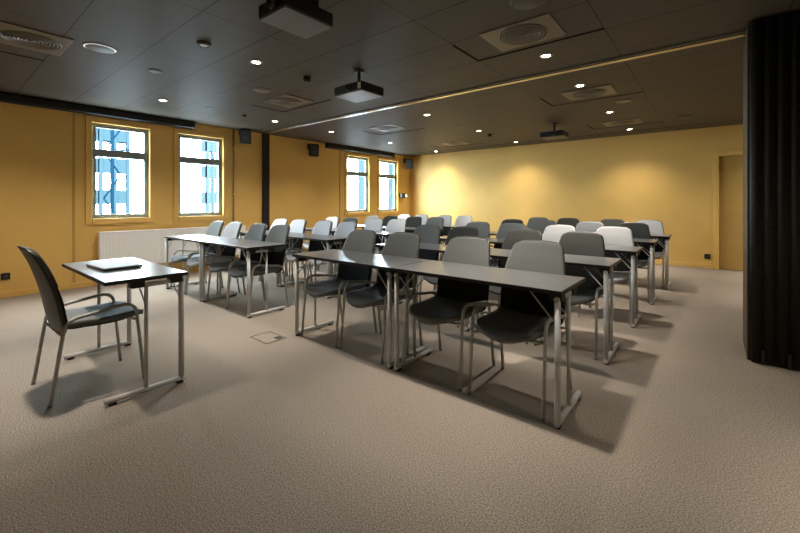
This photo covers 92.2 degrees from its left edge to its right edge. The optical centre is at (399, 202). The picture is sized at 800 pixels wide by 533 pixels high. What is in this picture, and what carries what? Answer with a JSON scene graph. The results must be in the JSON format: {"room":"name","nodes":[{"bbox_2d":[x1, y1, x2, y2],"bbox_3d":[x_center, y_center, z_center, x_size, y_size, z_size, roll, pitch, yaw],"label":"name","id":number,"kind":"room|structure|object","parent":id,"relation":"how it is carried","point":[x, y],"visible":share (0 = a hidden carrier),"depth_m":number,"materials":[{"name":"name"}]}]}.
{"room":"lecture hall","nodes":[
{"label":"lecture hall","id":0,"kind":"room"},
{"bbox_2d":[0,102,409,291],"bbox_3d":[-3.468,-0.091,6.815,0.120,2.572,12.400,0,0,39],"label":"wall","id":1,"kind":"structure","parent":0,"point":[36,143],"depth_m":5.47,"materials":[{"name":"paint"}]},
{"bbox_2d":[1,273,9,279],"bbox_3d":[-4.974,0.925,4.856,0.014,0.084,0.084,0,0,39],"label":"power socket","id":2,"kind":"object","parent":1,"relation":"attached to","point":[4,276],"visible":1,"depth_m":4.85,"materials":[{"name":"black plastic"}]},
{"bbox_2d":[73,112,74,282],"bbox_3d":[-4.553,-0.128,5.377,0.012,2.495,0.024,0,0,39],"label":"trim","id":3,"kind":"structure","parent":1,"relation":"attached to","point":[73,112],"depth_m":5.37,"materials":[{"name":"paint"}]},
{"bbox_2d":[0,92,194,128],"bbox_3d":[-4.926,-1.314,4.816,0.140,0.124,4.472,0,0,39],"label":"screen housing","id":4,"kind":"object","parent":1,"relation":"attached to","point":[10,98],"visible":1,"depth_m":5.42,"materials":[{"name":"black plastic"}]},
{"bbox_2d":[0,266,208,297],"bbox_3d":[-3.416,1.157,6.772,0.014,0.075,11.800,0,0,39],"label":"baseboard","id":5,"kind":"structure","parent":1,"relation":"attached to","point":[192,270],"depth_m":5.27,"materials":[{"name":"paint"}]},
{"bbox_2d":[85,116,154,223],"bbox_3d":[-4.228,-0.470,5.841,0.139,1.540,0.880,0,0,39],"label":"window","id":6,"kind":"structure","parent":1,"relation":"in","point":[91,152],"depth_m":5.77,"materials":[{"name":"paint"}]},
{"bbox_2d":[97,225,245,263],"bbox_3d":[-3.620,0.806,6.426,0.135,0.777,2.293,0,0,39],"label":"radiator","id":7,"kind":"object","parent":1,"relation":"attached to","point":[147,245],"visible":0.41,"depth_m":5.95,"materials":[{"name":"white metal"}]},
{"bbox_2d":[97,225,245,232],"bbox_3d":[-3.625,0.425,6.388,0.095,0.014,2.228,0,0,39],"label":"grille","id":8,"kind":"object","parent":7,"relation":"attached to","point":[243,226],"depth_m":6.15,"materials":[{"name":"white metal"}]},
{"bbox_2d":[173,128,227,220],"bbox_3d":[-3.493,-0.470,6.745,0.139,1.540,0.910,0,0,39],"label":"window","id":9,"kind":"structure","parent":1,"relation":"in","point":[178,159],"depth_m":6.74,"materials":[{"name":"paint"}]},
{"bbox_2d":[232,129,234,221],"bbox_3d":[-3.094,-0.091,7.155,0.031,2.572,0.036,0,0,39],"label":"conduit","id":10,"kind":"object","parent":1,"relation":"attached to","point":[233,147],"visible":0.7,"depth_m":7.14,"materials":[{"name":"brown"}]},
{"bbox_2d":[239,129,250,143],"bbox_3d":[-2.891,-1.245,7.184,0.216,0.299,0.288,0,0,-22],"label":"wall speaker","id":11,"kind":"object","parent":1,"relation":"attached to","point":[245,134],"visible":0.98,"depth_m":7.08,"materials":[{"name":"black plastic"}]},
{"bbox_2d":[262,134,269,240],"bbox_3d":[-2.671,-0.091,7.661,0.050,2.572,0.140,0,0,39],"label":"trim","id":12,"kind":"structure","parent":1,"relation":"attached to","point":[265,137],"depth_m":7.65,"materials":[{"name":"metal"}]},
{"bbox_2d":[307,144,318,156],"bbox_3d":[-1.895,-1.155,8.410,0.216,0.299,0.288,0,0,-22],"label":"wall speaker","id":13,"kind":"object","parent":1,"relation":"attached to","point":[313,148],"visible":1,"depth_m":8.31,"materials":[{"name":"black plastic"}]},
{"bbox_2d":[310,145,318,155],"bbox_3d":[-1.843,-1.132,8.304,0.170,0.230,0.006,0,12,-22],"label":"grille","id":14,"kind":"object","parent":13,"relation":"attached to","point":[314,149],"depth_m":8.30,"materials":[{"name":"grey plastic"}]},
{"bbox_2d":[339,150,340,223],"bbox_3d":[-1.436,-0.128,9.210,0.012,2.495,0.024,0,0,39],"label":"trim","id":15,"kind":"structure","parent":1,"relation":"attached to","point":[339,150],"depth_m":9.20,"materials":[{"name":"paint"}]},
{"bbox_2d":[345,152,370,214],"bbox_3d":[-1.081,-0.470,9.713,0.139,1.540,0.920,0,0,39],"label":"window","id":16,"kind":"structure","parent":1,"relation":"in","point":[364,174],"depth_m":9.85,"materials":[{"name":"paint"}]},
{"bbox_2d":[325,143,394,157],"bbox_3d":[-0.939,-1.314,9.720,0.140,0.124,2.352,0,0,39],"label":"screen housing","id":17,"kind":"object","parent":1,"relation":"attached to","point":[327,145],"visible":1,"depth_m":9.51,"materials":[{"name":"black plastic"}]},
{"bbox_2d":[377,156,398,213],"bbox_3d":[-0.346,-0.470,10.617,0.139,1.540,0.910,0,0,39],"label":"window","id":18,"kind":"structure","parent":1,"relation":"in","point":[379,159],"depth_m":10.68,"materials":[{"name":"paint"}]},
{"bbox_2d":[404,159,412,168],"bbox_3d":[0.238,-1.125,11.034,0.266,0.299,0.248,0,0,1],"label":"wall speaker","id":19,"kind":"object","parent":1,"relation":"attached to","point":[409,162],"visible":1,"depth_m":10.94,"materials":[{"name":"black plastic"}]},
{"bbox_2d":[0,253,799,532],"bbox_3d":[0.617,1.255,3.494,10.650,0.120,12.400,0,0,39],"label":"floor","id":20,"kind":"structure","parent":0,"point":[680,431],"depth_m":2.11,"materials":[{"name":"carpet"}]},
{"bbox_2d":[17,246,143,407],"bbox_3d":[-2.099,0.729,2.567,0.488,0.936,0.638,0,0,38],"label":"armchair","id":21,"kind":"object","parent":20,"relation":"on","point":[57,318],"visible":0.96,"depth_m":2.41,"materials":[{"name":"grey plastic"}]},
{"bbox_2d":[62,257,187,406],"bbox_3d":[-1.995,0.828,2.753,1.110,0.735,0.455,0,0,39],"label":"folding table","id":22,"kind":"object","parent":20,"relation":"on","point":[134,278],"visible":0.85,"depth_m":2.56,"materials":[{"name":"laminate"}]},
{"bbox_2d":[86,260,142,271],"bbox_3d":[-2.048,0.449,2.760,0.360,0.022,0.230,0,0,36],"label":"laptop","id":23,"kind":"object","parent":22,"relation":"on","point":[120,264],"visible":1,"depth_m":2.70,"materials":[{"name":"grey plastic"}]},
{"bbox_2d":[170,221,223,293],"bbox_3d":[-2.841,0.729,5.416,0.488,0.936,0.638,0,0,40],"label":"armchair","id":24,"kind":"object","parent":20,"relation":"on","point":[215,228],"visible":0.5,"depth_m":5.47,"materials":[{"name":"grey plastic"}]},
{"bbox_2d":[164,234,234,300],"bbox_3d":[-2.701,0.828,5.183,1.100,0.735,0.475,0,0,39],"label":"folding table","id":25,"kind":"object","parent":20,"relation":"on","point":[197,238],"visible":0.73,"depth_m":4.99,"materials":[{"name":"laminate"}]},
{"bbox_2d":[185,222,241,293],"bbox_3d":[-2.453,0.729,5.106,0.488,0.936,0.638,0,0,40],"label":"armchair","id":26,"kind":"object","parent":20,"relation":"on","point":[232,230],"visible":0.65,"depth_m":5.16,"materials":[{"name":"grey plastic"}]},
{"bbox_2d":[206,223,266,308],"bbox_3d":[-1.983,0.729,4.722,0.488,0.936,0.638,0,0,39],"label":"armchair","id":27,"kind":"object","parent":20,"relation":"on","point":[256,231],"visible":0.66,"depth_m":4.77,"materials":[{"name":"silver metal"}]},
{"bbox_2d":[200,238,286,317],"bbox_3d":[-1.843,0.828,4.486,1.100,0.735,0.475,0,0,39],"label":"folding table","id":28,"kind":"object","parent":20,"relation":"on","point":[250,246],"visible":0.98,"depth_m":4.27,"materials":[{"name":"silver metal"}]},
{"bbox_2d":[226,225,289,308],"bbox_3d":[-1.602,0.729,4.405,0.488,0.936,0.638,0,0,39],"label":"armchair","id":29,"kind":"object","parent":20,"relation":"on","point":[277,233],"visible":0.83,"depth_m":4.43,"materials":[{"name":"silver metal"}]},
{"bbox_2d":[250,331,286,343],"bbox_3d":[-1.169,1.192,3.412,0.270,0.007,0.200,0,0,39],"label":"floor outlet","id":30,"kind":"object","parent":20,"relation":"on","point":[268,337],"visible":1,"depth_m":3.41,"materials":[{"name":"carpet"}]},
{"bbox_2d":[239,230,302,286],"bbox_3d":[-2.029,0.828,6.009,1.100,0.735,0.475,0,0,39],"label":"folding table","id":31,"kind":"object","parent":20,"relation":"on","point":[242,233],"visible":0.25,"depth_m":5.73,"materials":[{"name":"silver metal"}]},
{"bbox_2d":[259,218,287,280],"bbox_3d":[-2.167,0.729,6.253,0.488,0.936,0.638,0,0,38],"label":"armchair","id":32,"kind":"object","parent":20,"relation":"on","point":[281,221],"visible":0.16,"depth_m":6.43,"materials":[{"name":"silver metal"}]},
{"bbox_2d":[260,219,306,280],"bbox_3d":[-1.780,0.729,5.937,0.488,0.936,0.638,0,0,39],"label":"armchair","id":33,"kind":"object","parent":20,"relation":"on","point":[298,225],"visible":0.38,"depth_m":6.06,"materials":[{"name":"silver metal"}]},
{"bbox_2d":[283,220,332,291],"bbox_3d":[-1.303,0.729,5.555,0.488,0.936,0.638,0,0,40],"label":"armchair","id":34,"kind":"object","parent":20,"relation":"on","point":[323,227],"visible":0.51,"depth_m":5.69,"materials":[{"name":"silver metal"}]},
{"bbox_2d":[278,233,346,298],"bbox_3d":[-1.172,0.828,5.312,1.100,0.735,0.475,0,0,39],"label":"folding table","id":35,"kind":"object","parent":20,"relation":"on","point":[329,240],"visible":0.59,"depth_m":5.13,"materials":[{"name":"silver metal"}]},
{"bbox_2d":[299,227,336,274],"bbox_3d":[-1.341,0.828,6.855,1.100,0.735,0.475,0,0,39],"label":"folding table","id":36,"kind":"object","parent":20,"relation":"on","point":[310,229],"visible":0.23,"depth_m":6.76,"materials":[{"name":"silver metal"}]},
{"bbox_2d":[301,217,338,270],"bbox_3d":[-1.449,0.729,7.095,0.488,0.936,0.638,0,0,40],"label":"armchair","id":37,"kind":"object","parent":20,"relation":"on","point":[335,220],"visible":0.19,"depth_m":7.17,"materials":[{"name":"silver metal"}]},
{"bbox_2d":[307,221,356,283],"bbox_3d":[-0.904,0.729,5.229,0.488,0.936,0.638,0,0,39],"label":"armchair","id":38,"kind":"object","parent":20,"relation":"on","point":[344,228],"visible":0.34,"depth_m":5.40,"materials":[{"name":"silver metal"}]},
{"bbox_2d":[318,217,357,271],"bbox_3d":[-1.069,0.729,6.778,0.488,0.936,0.638,0,0,40],"label":"armchair","id":39,"kind":"object","parent":20,"relation":"on","point":[353,219],"visible":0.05,"depth_m":6.93,"materials":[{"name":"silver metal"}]},
{"bbox_2d":[301,229,376,347],"bbox_3d":[-0.537,0.729,3.539,0.488,0.936,0.638,0,0,40],"label":"armchair","id":40,"kind":"object","parent":20,"relation":"on","point":[362,240],"visible":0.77,"depth_m":3.58,"materials":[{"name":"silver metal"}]},
{"bbox_2d":[292,249,427,368],"bbox_3d":[-0.366,0.828,3.294,1.165,0.735,0.490,0,0,39],"label":"folding table","id":41,"kind":"object","parent":20,"relation":"on","point":[369,260],"visible":0.75,"depth_m":3.13,"materials":[{"name":"laminate"}]},
{"bbox_2d":[337,231,394,272],"bbox_3d":[-0.484,0.828,6.158,1.100,0.735,0.475,0,0,39],"label":"folding table","id":42,"kind":"object","parent":20,"relation":"on","point":[385,234],"visible":0.1,"depth_m":5.81,"materials":[{"name":"silver metal"}]},
{"bbox_2d":[362,215,378,228],"bbox_3d":[-0.746,0.729,7.963,0.488,0.936,0.638,0,0,39],"label":"armchair","id":43,"kind":"object","parent":20,"relation":"on","point":[369,216],"visible":0.08,"depth_m":8.21,"materials":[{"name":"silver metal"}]},
{"bbox_2d":[364,218,382,248],"bbox_3d":[-0.593,0.729,6.400,0.488,0.936,0.638,0,0,39],"label":"armchair","id":44,"kind":"object","parent":20,"relation":"on","point":[375,224],"visible":0.24,"depth_m":6.55,"materials":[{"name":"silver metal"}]},
{"bbox_2d":[339,232,422,363],"bbox_3d":[-0.138,0.729,3.215,0.488,0.936,0.638,0,0,40],"label":"armchair","id":45,"kind":"object","parent":20,"relation":"on","point":[401,244],"visible":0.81,"depth_m":3.25,"materials":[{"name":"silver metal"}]},
{"bbox_2d":[381,216,397,243],"bbox_3d":[-0.358,0.729,7.651,0.488,0.936,0.638,0,0,40],"label":"armchair","id":46,"kind":"object","parent":20,"relation":"on","point":[386,219],"visible":0.09,"depth_m":7.87,"materials":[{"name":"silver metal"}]},
{"bbox_2d":[374,219,405,253],"bbox_3d":[-0.211,0.729,6.085,0.488,0.936,0.638,0,0,39],"label":"armchair","id":47,"kind":"object","parent":20,"relation":"on","point":[394,225],"visible":0.22,"depth_m":6.26,"materials":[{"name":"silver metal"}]},
{"bbox_2d":[382,225,440,309],"bbox_3d":[0.158,0.729,4.356,0.488,0.936,0.638,0,0,40],"label":"armchair","id":48,"kind":"object","parent":20,"relation":"on","point":[427,233],"visible":0.27,"depth_m":4.49,"materials":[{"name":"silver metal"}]},
{"bbox_2d":[405,216,421,232],"bbox_3d":[0.107,0.729,7.265,0.488,0.936,0.638,0,0,39],"label":"armchair","id":49,"kind":"object","parent":20,"relation":"on","point":[413,221],"visible":0.14,"depth_m":7.45,"materials":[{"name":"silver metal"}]},
{"bbox_2d":[382,227,444,240],"bbox_3d":[0.216,0.828,7.019,1.100,0.735,0.475,0,0,39],"label":"folding table","id":50,"kind":"object","parent":20,"relation":"on","point":[383,228],"visible":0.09,"depth_m":7.11,"materials":[{"name":"silver metal"}]},
{"bbox_2d":[416,214,427,223],"bbox_3d":[0.321,0.729,8.495,0.488,0.936,0.638,0,0,38],"label":"armchair","id":51,"kind":"object","parent":20,"relation":"on","point":[424,217],"visible":0.09,"depth_m":8.63,"materials":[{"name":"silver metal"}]},
{"bbox_2d":[375,242,476,331],"bbox_3d":[0.325,0.828,4.105,1.165,0.735,0.490,0,0,39],"label":"folding table","id":52,"kind":"object","parent":20,"relation":"on","point":[430,247],"visible":0.21,"depth_m":3.98,"materials":[{"name":"silver metal"}]},
{"bbox_2d":[425,217,443,243],"bbox_3d":[0.491,0.729,6.948,0.488,0.936,0.638,0,0,39],"label":"armchair","id":53,"kind":"object","parent":20,"relation":"on","point":[439,221],"visible":0.2,"depth_m":7.11,"materials":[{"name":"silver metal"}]},
{"bbox_2d":[438,215,451,260],"bbox_3d":[0.792,0.729,8.107,0.488,0.936,0.638,0,0,39],"label":"armchair","id":54,"kind":"object","parent":20,"relation":"on","point":[447,218],"visible":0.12,"depth_m":8.20,"materials":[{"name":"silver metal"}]},
{"bbox_2d":[401,236,494,390],"bbox_3d":[0.371,0.729,2.806,0.488,0.936,0.638,0,0,39],"label":"armchair","id":55,"kind":"object","parent":20,"relation":"on","point":[454,300],"visible":0.87,"depth_m":2.86,"materials":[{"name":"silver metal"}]},
{"bbox_2d":[419,226,481,327],"bbox_3d":[0.542,0.729,4.046,0.488,0.936,0.638,0,0,39],"label":"armchair","id":56,"kind":"object","parent":20,"relation":"on","point":[460,230],"visible":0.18,"depth_m":4.21,"materials":[{"name":"grey plastic"}]},
{"bbox_2d":[441,215,471,260],"bbox_3d":[1.174,0.729,7.790,0.488,0.936,0.638,0,0,39],"label":"armchair","id":57,"kind":"object","parent":20,"relation":"on","point":[461,220],"visible":0.22,"depth_m":7.98,"materials":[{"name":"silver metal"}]},
{"bbox_2d":[433,236,503,292],"bbox_3d":[1.028,0.828,4.938,1.165,0.735,0.490,0,0,39],"label":"folding table","id":58,"kind":"object","parent":20,"relation":"on","point":[442,238],"visible":0.09,"depth_m":4.99,"materials":[{"name":"silver metal"}]},
{"bbox_2d":[466,222,489,237],"bbox_3d":[0.918,0.729,5.169,0.488,0.936,0.638,0,0,39],"label":"armchair","id":59,"kind":"object","parent":20,"relation":"on","point":[483,227],"visible":0.12,"depth_m":5.30,"materials":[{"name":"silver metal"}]},
{"bbox_2d":[391,260,585,429],"bbox_3d":[0.541,0.828,2.556,1.165,0.735,0.490,0,0,39],"label":"folding table","id":60,"kind":"object","parent":20,"relation":"on","point":[558,287],"visible":0.99,"depth_m":2.35,"materials":[{"name":"silver metal"}]},
{"bbox_2d":[490,219,522,246],"bbox_3d":[1.647,0.729,6.007,0.488,0.936,0.638,0,0,39],"label":"armchair","id":61,"kind":"object","parent":20,"relation":"on","point":[505,220],"visible":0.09,"depth_m":6.22,"materials":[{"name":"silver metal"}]},
{"bbox_2d":[490,223,525,267],"bbox_3d":[1.314,0.729,4.852,0.488,0.936,0.638,0,0,39],"label":"armchair","id":62,"kind":"object","parent":20,"relation":"on","point":[504,228],"visible":0.2,"depth_m":5.07,"materials":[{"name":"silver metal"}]},
{"bbox_2d":[476,229,541,343],"bbox_3d":[1.063,0.729,3.620,0.488,0.936,0.638,0,0,39],"label":"armchair","id":63,"kind":"object","parent":20,"relation":"on","point":[512,236],"visible":0.17,"depth_m":3.84,"materials":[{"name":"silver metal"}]},
{"bbox_2d":[467,240,571,421],"bbox_3d":[0.782,0.729,2.468,0.488,0.936,0.638,0,0,40],"label":"armchair","id":64,"kind":"object","parent":20,"relation":"on","point":[518,318],"visible":0.84,"depth_m":2.53,"materials":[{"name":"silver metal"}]},
{"bbox_2d":[526,217,547,227],"bbox_3d":[2.365,0.729,6.830,0.488,0.936,0.638,0,0,38],"label":"armchair","id":65,"kind":"object","parent":20,"relation":"on","point":[531,220],"visible":0.11,"depth_m":7.08,"materials":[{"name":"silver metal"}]},
{"bbox_2d":[531,220,556,233],"bbox_3d":[2.049,0.729,5.691,0.488,0.936,0.638,0,0,39],"label":"armchair","id":66,"kind":"object","parent":20,"relation":"on","point":[540,225],"visible":0.1,"depth_m":5.91,"materials":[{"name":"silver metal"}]},
{"bbox_2d":[470,248,621,364],"bbox_3d":[1.233,0.828,3.367,1.165,0.735,0.490,0,0,39],"label":"folding table","id":67,"kind":"object","parent":20,"relation":"on","point":[606,265],"visible":0.56,"depth_m":2.98,"materials":[{"name":"silver metal"}]},
{"bbox_2d":[542,224,575,314],"bbox_3d":[1.778,0.729,4.467,0.488,0.936,0.638,0,0,39],"label":"armchair","id":68,"kind":"object","parent":20,"relation":"on","point":[553,232],"visible":0.12,"depth_m":4.68,"materials":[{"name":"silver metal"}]},
{"bbox_2d":[557,218,578,227],"bbox_3d":[2.766,0.729,6.507,0.488,0.936,0.638,0,0,39],"label":"armchair","id":69,"kind":"object","parent":20,"relation":"on","point":[567,221],"visible":0.11,"depth_m":6.69,"materials":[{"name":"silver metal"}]},
{"bbox_2d":[534,231,609,359],"bbox_3d":[1.481,0.729,3.287,0.488,0.936,0.638,0,0,39],"label":"armchair","id":70,"kind":"object","parent":20,"relation":"on","point":[583,243],"visible":0.52,"depth_m":3.38,"materials":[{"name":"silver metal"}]},
{"bbox_2d":[576,221,603,231],"bbox_3d":[2.547,0.729,5.287,0.488,0.936,0.638,0,0,39],"label":"armchair","id":71,"kind":"object","parent":20,"relation":"on","point":[587,226],"visible":0.12,"depth_m":5.49,"materials":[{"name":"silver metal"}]},
{"bbox_2d":[557,242,642,327],"bbox_3d":[1.936,0.828,4.200,1.165,0.735,0.490,0,0,39],"label":"folding table","id":72,"kind":"object","parent":20,"relation":"on","point":[633,252],"visible":0.43,"depth_m":3.77,"materials":[{"name":"silver metal"}]},
{"bbox_2d":[578,226,634,325],"bbox_3d":[2.229,0.729,4.104,0.488,0.936,0.638,0,0,39],"label":"armchair","id":73,"kind":"object","parent":20,"relation":"on","point":[612,235],"visible":0.5,"depth_m":4.19,"materials":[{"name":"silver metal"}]},
{"bbox_2d":[600,219,624,283],"bbox_3d":[3.296,0.729,6.070,0.488,0.936,0.638,0,0,39],"label":"armchair","id":74,"kind":"object","parent":20,"relation":"on","point":[607,222],"visible":0.09,"depth_m":6.27,"materials":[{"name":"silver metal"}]},
{"bbox_2d":[613,222,650,302],"bbox_3d":[2.956,0.729,4.952,0.488,0.936,0.638,0,0,39],"label":"armchair","id":75,"kind":"object","parent":20,"relation":"on","point":[640,230],"visible":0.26,"depth_m":5.01,"materials":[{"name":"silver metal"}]},
{"bbox_2d":[625,220,664,287],"bbox_3d":[3.680,0.729,5.753,0.488,0.936,0.638,0,0,39],"label":"armchair","id":76,"kind":"object","parent":20,"relation":"on","point":[655,226],"visible":0.34,"depth_m":5.80,"materials":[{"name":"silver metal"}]},
{"bbox_2d":[634,238,658,304],"bbox_3d":[2.663,0.828,5.039,1.165,0.735,0.490,0,0,39],"label":"folding table","id":77,"kind":"object","parent":20,"relation":"on","point":[651,243],"visible":0.56,"depth_m":4.57,"materials":[{"name":"silver metal"}]},
{"bbox_2d":[650,233,671,289],"bbox_3d":[3.388,0.828,5.835,1.165,0.735,0.490,0,0,39],"label":"folding table","id":78,"kind":"object","parent":20,"relation":"on","point":[665,237],"visible":0.45,"depth_m":5.32,"materials":[{"name":"silver metal"}]},
{"bbox_2d":[743,10,799,370],"bbox_3d":[3.631,-0.088,2.471,2.114,2.566,0.668,0,0,39],"label":"curtain","id":79,"kind":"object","parent":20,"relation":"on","point":[771,47],"depth_m":2.81,"materials":[{"name":"black fabric"}]},
{"bbox_2d":[0,0,799,155],"bbox_3d":[0.617,-1.452,3.494,10.650,0.150,12.400,0,0,39],"label":"ceiling","id":80,"kind":"structure","parent":0,"point":[404,48],"depth_m":3.86,"materials":[{"name":"grey paint"}]},
{"bbox_2d":[0,21,73,55],"bbox_3d":[-3.100,-1.368,3.242,0.560,0.018,0.450,0,0,39],"label":"ceiling vent","id":81,"kind":"object","parent":80,"relation":"in","point":[11,34],"visible":1,"depth_m":3.22,"materials":[{"name":"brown metal"}]},
{"bbox_2d":[82,42,116,53],"bbox_3d":[-2.663,-1.371,3.415,0.242,0.012,0.242,0,0,39],"label":"ceiling speaker","id":82,"kind":"object","parent":80,"relation":"attached to","point":[97,47],"visible":1,"depth_m":3.40,"materials":[{"name":"grey plastic"}]},
{"bbox_2d":[196,40,210,47],"bbox_3d":[-1.688,-1.362,3.314,0.116,0.030,0.116,0,0,39],"label":"smoke detector","id":83,"kind":"object","parent":80,"relation":"attached to","point":[204,44],"visible":1,"depth_m":3.29,"materials":[{"name":"white plastic"}]},
{"bbox_2d":[253,87,270,92],"bbox_3d":[-1.678,-1.371,4.689,0.200,0.012,0.200,0,0,39],"label":"ceiling speaker","id":84,"kind":"object","parent":80,"relation":"attached to","point":[260,90],"visible":1,"depth_m":4.67,"materials":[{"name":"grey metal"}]},
{"bbox_2d":[261,94,313,107],"bbox_3d":[-1.516,-1.368,5.189,0.560,0.018,0.450,0,0,39],"label":"ceiling vent","id":85,"kind":"object","parent":80,"relation":"in","point":[285,100],"visible":1,"depth_m":5.16,"materials":[{"name":"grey metal"}]},
{"bbox_2d":[253,100,328,111],"bbox_3d":[-1.505,-1.375,5.268,1.082,0.003,0.537,0,0,39],"label":"trim","id":86,"kind":"structure","parent":80,"relation":"attached to","point":[326,100],"depth_m":5.51,"materials":[{"name":"black metal"}]},
{"bbox_2d":[259,0,332,38],"bbox_3d":[-0.680,-1.266,2.479,0.294,0.222,0.401,0,0,39],"label":"projector","id":87,"kind":"object","parent":80,"relation":"hanging from","point":[305,19],"visible":1,"depth_m":2.43,"materials":[{"name":"black plastic"}]},
{"bbox_2d":[334,69,383,102],"bbox_3d":[-0.439,-1.241,3.997,0.404,0.272,0.361,0,0,39],"label":"projector","id":88,"kind":"object","parent":80,"relation":"hanging from","point":[359,91],"visible":1,"depth_m":3.93,"materials":[{"name":"black plastic"}]},
{"bbox_2d":[369,124,405,131],"bbox_3d":[-0.223,-1.368,7.050,0.560,0.018,0.450,0,0,39],"label":"ceiling vent","id":89,"kind":"object","parent":80,"relation":"in","point":[390,127],"visible":1,"depth_m":7.01,"materials":[{"name":"grey metal"}]},
{"bbox_2d":[440,141,470,145],"bbox_3d":[1.272,-1.368,8.889,0.560,0.018,0.450,0,0,39],"label":"ceiling vent","id":90,"kind":"object","parent":80,"relation":"in","point":[456,142],"visible":1,"depth_m":8.84,"materials":[{"name":"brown metal"}]},
{"bbox_2d":[260,30,745,133],"bbox_3d":[1.244,-1.369,4.364,10.175,0.016,0.127,0,0,39],"label":"rail","id":91,"kind":"object","parent":80,"relation":"attached to","point":[738,34],"visible":1,"depth_m":4.05,"materials":[{"name":"black"}]},
{"bbox_2d":[479,13,566,51],"bbox_3d":[0.999,-1.368,3.131,0.560,0.018,0.450,0,0,39],"label":"ceiling vent","id":92,"kind":"object","parent":80,"relation":"in","point":[543,27],"visible":1,"depth_m":3.09,"materials":[{"name":"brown metal"}]},
{"bbox_2d":[452,28,603,61],"bbox_3d":[1.036,-1.375,3.206,1.107,0.003,0.482,0,0,39],"label":"trim","id":93,"kind":"structure","parent":80,"relation":"attached to","point":[601,28],"depth_m":3.39,"materials":[{"name":"black metal"}]},
{"bbox_2d":[510,0,547,10],"bbox_3d":[0.881,-1.371,2.622,0.252,0.012,0.252,0,0,39],"label":"ceiling speaker","id":94,"kind":"object","parent":80,"relation":"attached to","point":[521,5],"visible":1,"depth_m":2.65,"materials":[{"name":"grey plastic"}]},
{"bbox_2d":[539,53,552,57],"bbox_3d":[1.364,-1.373,3.595,0.120,0.006,0.120,0,0,39],"label":"recessed light","id":95,"kind":"object","parent":80,"relation":"in","point":[546,55],"visible":1,"depth_m":3.58,"materials":[{"name":"white"}]},
{"bbox_2d":[540,123,568,139],"bbox_3d":[2.657,-1.251,6.648,0.384,0.252,0.371,0,0,39],"label":"projector","id":96,"kind":"object","parent":80,"relation":"hanging from","point":[558,134],"visible":1,"depth_m":6.58,"materials":[{"name":"black plastic"}]},
{"bbox_2d":[560,84,617,100],"bbox_3d":[2.362,-1.368,4.807,0.560,0.018,0.450,0,0,39],"label":"ceiling vent","id":97,"kind":"object","parent":80,"relation":"in","point":[608,89],"visible":1,"depth_m":4.76,"materials":[{"name":"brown metal"}]},
{"bbox_2d":[539,92,641,105],"bbox_3d":[2.427,-1.375,4.917,1.107,0.003,0.532,0,0,39],"label":"trim","id":98,"kind":"structure","parent":80,"relation":"attached to","point":[637,92],"depth_m":5.11,"materials":[{"name":"black metal"}]},
{"bbox_2d":[601,118,643,126],"bbox_3d":[3.800,-1.368,6.577,0.560,0.018,0.450,0,0,39],"label":"ceiling vent","id":99,"kind":"object","parent":80,"relation":"in","point":[635,120],"visible":1,"depth_m":6.54,"materials":[{"name":"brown metal"}]},
{"bbox_2d":[615,99,632,102],"bbox_3d":[3.013,-1.371,5.180,0.200,0.012,0.200,0,0,39],"label":"ceiling speaker","id":100,"kind":"object","parent":80,"relation":"attached to","point":[620,100],"visible":1,"depth_m":5.16,"materials":[{"name":"brown metal"}]},
{"bbox_2d":[410,124,742,268],"bbox_3d":[4.480,-0.091,8.150,10.530,2.572,0.300,0,0,39],"label":"wall","id":101,"kind":"structure","parent":0,"point":[667,177],"depth_m":8.23,"materials":[{"name":"paint"}]},
{"bbox_2d":[402,120,737,154],"bbox_3d":[3.997,-1.375,7.715,10.130,0.004,0.015,0,0,39],"label":"trim","id":102,"kind":"structure","parent":101,"relation":"attached to","point":[734,120],"depth_m":7.61,"materials":[{"name":"black"}]},
{"bbox_2d":[490,247,712,268],"bbox_3d":[2.992,1.157,9.158,6.921,0.075,0.014,0,0,39],"label":"baseboard","id":103,"kind":"structure","parent":101,"relation":"attached to","point":[708,266],"depth_m":7.21,"materials":[{"name":"paint"}]},
{"bbox_2d":[714,150,742,270],"bbox_3d":[6.104,0.138,6.660,1.050,2.115,0.105,0,0,39],"label":"door","id":104,"kind":"structure","parent":101,"relation":"in","point":[728,170],"depth_m":6.87,"materials":[{"name":"paint"}]},
{"label":"outside","id":105,"kind":"structure","parent":0,"visible":0},
{"bbox_3d":[-26.339,10.295,72.965,107.070,0.200,200.000,0,0,39],"label":"snowy ground","id":106,"kind":"structure","parent":105,"visible":0},
{"bbox_2d":[96,128,129,213],"bbox_3d":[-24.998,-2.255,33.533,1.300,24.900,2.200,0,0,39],"label":"building","id":107,"kind":"structure","parent":106,"relation":"on","point":[102,135],"depth_m":33.13,"materials":[{"name":"blue glass"}]},
{"bbox_2d":[103,130,193,213],"bbox_3d":[-17.884,-0.793,25.559,0.173,22.024,8.013,0,0,39],"label":"crane","id":108,"kind":"object","parent":106,"relation":"on","point":[112,137],"visible":0.23,"depth_m":24.72,"materials":[{"name":"blue metal"}]},
{"bbox_2d":[201,141,216,211],"bbox_3d":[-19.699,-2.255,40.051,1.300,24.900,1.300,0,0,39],"label":"building","id":109,"kind":"structure","parent":106,"relation":"on","point":[207,171],"depth_m":39.55,"materials":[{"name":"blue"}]},
{"bbox_2d":[358,160,363,208],"bbox_3d":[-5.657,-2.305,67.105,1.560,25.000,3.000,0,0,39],"label":"building","id":110,"kind":"structure","parent":106,"relation":"on","point":[360,162],"depth_m":66.08,"materials":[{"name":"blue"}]},
{"bbox_2d":[388,163,392,208],"bbox_3d":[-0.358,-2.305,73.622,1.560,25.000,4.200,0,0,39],"label":"building","id":111,"kind":"structure","parent":106,"relation":"on","point":[390,166],"depth_m":72.06,"materials":[{"name":"blue glass"}]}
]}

